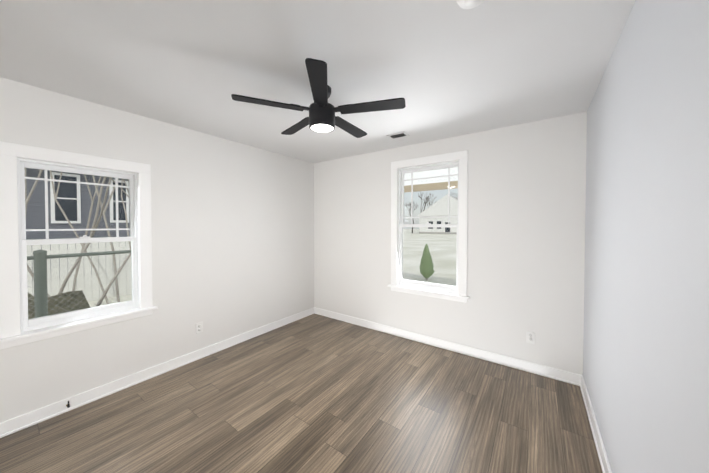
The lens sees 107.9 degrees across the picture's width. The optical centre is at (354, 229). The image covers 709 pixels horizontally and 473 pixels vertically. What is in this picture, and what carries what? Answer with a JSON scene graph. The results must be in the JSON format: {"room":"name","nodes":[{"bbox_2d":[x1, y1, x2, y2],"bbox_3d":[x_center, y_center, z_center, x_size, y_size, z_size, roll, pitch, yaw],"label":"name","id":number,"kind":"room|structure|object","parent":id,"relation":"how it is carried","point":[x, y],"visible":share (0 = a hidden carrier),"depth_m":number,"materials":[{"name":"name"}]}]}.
{"room":"empty bedroom","nodes":[
{"label":"empty bedroom","id":0,"kind":"room"},
{"bbox_2d":[0,77,313,422],"bbox_3d":[-2.052,0.182,2.373,0.160,2.440,4.920,1,1,35],"label":"wall","id":1,"kind":"structure","parent":0,"point":[232,223],"depth_m":2.63,"materials":[{"name":"paint"}]},
{"bbox_2d":[0,141,157,349],"bbox_3d":[-2.203,0.104,2.111,0.215,1.405,0.910,1,1,35],"label":"window","id":2,"kind":"structure","parent":1,"relation":"in","point":[18,327],"depth_m":1.98,"materials":[{"name":"white paint"}]},
{"bbox_2d":[0,307,313,437],"bbox_3d":[-1.978,1.353,2.341,0.022,0.100,4.600,1,1,35],"label":"baseboard","id":3,"kind":"structure","parent":1,"relation":"attached to","point":[22,422],"depth_m":2.28,"materials":[{"name":"white paint"}]},
{"bbox_2d":[196,321,202,333],"bbox_3d":[-1.671,1.060,2.780,0.009,0.115,0.070,1,1,35],"label":"electrical outlet","id":4,"kind":"object","parent":1,"relation":"attached to","point":[199,327],"visible":1,"depth_m":2.78,"materials":[{"name":"white plastic"}]},
{"bbox_2d":[0,313,602,472],"bbox_3d":[-0.637,1.480,1.392,3.630,0.120,4.920,1,1,35],"label":"floor","id":5,"kind":"structure","parent":0,"point":[314,393],"depth_m":1.92,"materials":[{"name":"brown wood"}]},
{"bbox_2d":[0,0,635,162],"bbox_3d":[-0.637,-1.080,1.347,3.630,0.120,4.920,1,1,35],"label":"ceiling","id":6,"kind":"structure","parent":0,"point":[444,69],"depth_m":1.56,"materials":[{"name":"paint"}]},
{"bbox_2d":[231,58,405,137],"bbox_3d":[-0.224,-0.880,1.928,1.160,0.301,1.128,1,1,35],"label":"fan","id":7,"kind":"object","parent":6,"relation":"hanging from","point":[322,118],"visible":0.98,"depth_m":1.80,"materials":[{"name":"black metal"}]},
{"bbox_2d":[387,131,409,138],"bbox_3d":[0.485,-1.041,2.869,0.210,0.011,0.150,1,1,35],"label":"ceiling vent","id":8,"kind":"object","parent":6,"relation":"in","point":[398,135],"visible":1,"depth_m":2.86,"materials":[{"name":"white metal"}]},
{"bbox_2d":[456,0,483,8],"bbox_3d":[0.503,-0.997,1.098,0.132,0.038,0.132,1,1,35],"label":"smoke detector","id":9,"kind":"object","parent":6,"relation":"attached to","point":[466,4],"visible":0.96,"depth_m":1.12,"materials":[{"name":"white plastic"}]},
{"bbox_2d":[314,112,586,374],"bbox_3d":[0.740,0.166,3.310,3.310,2.440,0.160,1,1,35],"label":"wall","id":10,"kind":"structure","parent":0,"point":[526,228],"depth_m":2.70,"materials":[{"name":"paint"}]},
{"bbox_2d":[387,150,469,302],"bbox_3d":[0.897,-0.031,3.162,0.995,1.680,0.215,1,1,35],"label":"window","id":11,"kind":"structure","parent":10,"relation":"in","point":[399,282],"depth_m":3.12,"materials":[{"name":"white paint"}]},
{"bbox_2d":[314,307,580,385],"bbox_3d":[0.687,1.337,3.256,3.310,0.100,0.022,1,1,35],"label":"baseboard","id":12,"kind":"structure","parent":10,"relation":"attached to","point":[548,371],"depth_m":2.86,"materials":[{"name":"white paint"}]},
{"bbox_2d":[526,331,534,343],"bbox_3d":[1.723,1.060,2.525,0.070,0.115,0.009,1,1,35],"label":"electrical outlet","id":13,"kind":"object","parent":10,"relation":"attached to","point":[530,337],"visible":1,"depth_m":2.52,"materials":[{"name":"white plastic"}]},
{"bbox_2d":[583,0,708,472],"bbox_3d":[0.778,0.217,0.366,0.160,2.440,4.920,1,1,35],"label":"wall","id":14,"kind":"structure","parent":0,"point":[646,335],"depth_m":0.96,"materials":[{"name":"paint"}]},
{"bbox_2d":[580,375,611,472],"bbox_3d":[0.704,1.386,0.439,0.022,0.100,4.600,1,1,35],"label":"baseboard","id":15,"kind":"structure","parent":14,"relation":"attached to","point":[602,456],"depth_m":1.73,"materials":[{"name":"white paint"}]},
{"label":"outside","id":16,"kind":"structure","parent":0,"visible":0},
{"bbox_2d":[84,229,456,307],"bbox_3d":[14.039,1.760,24.951,160.000,0.200,180.000,1,1,35],"label":"ground","id":17,"kind":"structure","parent":16,"point":[417,256],"depth_m":16.52,"materials":[{"name":"white snow"}]},
{"bbox_2d":[24,168,130,318],"bbox_3d":[-6.070,-1.917,6.196,9.506,8.257,8.100,1,1,35],"label":"thicket","id":18,"kind":"object","parent":17,"relation":"on","point":[81,305],"depth_m":4.03,"materials":[{"name":"brown plant"}]},
{"bbox_2d":[26,168,129,291],"bbox_3d":[-15.969,-1.166,5.061,8.900,6.343,16.900,1,1,35],"label":"house","id":19,"kind":"structure","parent":17,"relation":"on","point":[34,212],"depth_m":8.07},
{"bbox_2d":[27,249,131,317],"bbox_3d":[-2.550,1.110,3.797,0.100,1.835,7.800,1,1,35],"label":"chain-link fence","id":20,"kind":"object","parent":17,"relation":"on","point":[39,286],"depth_m":2.73,"materials":[{"name":"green metal"}]},
{"bbox_2d":[27,241,131,301],"bbox_3d":[-6.768,1.097,7.736,0.060,1.725,23.045,1,1,35],"label":"fence","id":21,"kind":"object","parent":17,"relation":"on","point":[64,250],"depth_m":7.01,"materials":[{"name":"white wood"}]},
{"bbox_2d":[405,202,418,232],"bbox_3d":[14.094,-3.097,64.725,2.800,8.166,5.162,1,1,35],"label":"tree","id":22,"kind":"object","parent":17,"relation":"on","point":[410,213],"depth_m":63.97,"materials":[{"name":"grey plant"}]},
{"bbox_2d":[418,191,432,208],"bbox_3d":[17.751,-4.353,65.031,4.284,10.639,7.316,1,1,35],"label":"tree","id":23,"kind":"object","parent":17,"relation":"on","point":[424,200],"depth_m":64.81,"materials":[{"name":"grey plant"}]},
{"bbox_2d":[419,243,434,279],"bbox_3d":[2.722,1.226,9.748,0.545,1.397,0.566,1,1,35],"label":"shrub","id":24,"kind":"object","parent":17,"relation":"on","point":[428,266],"depth_m":9.61,"materials":[{"name":"green plant"}]},
{"bbox_2d":[404,167,457,191],"bbox_3d":[2.416,0.290,5.079,10.000,3.430,4.620,1,1,35],"label":"porch canopy","id":25,"kind":"object","parent":17,"relation":"on","point":[433,182],"depth_m":7.13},
{"bbox_2d":[418,194,457,233],"bbox_3d":[23.165,-3.359,60.519,13.900,8.800,9.900,1,1,35],"label":"house","id":26,"kind":"structure","parent":17,"relation":"on","point":[432,211],"depth_m":57.53,"materials":[{"name":"white"}]}
]}

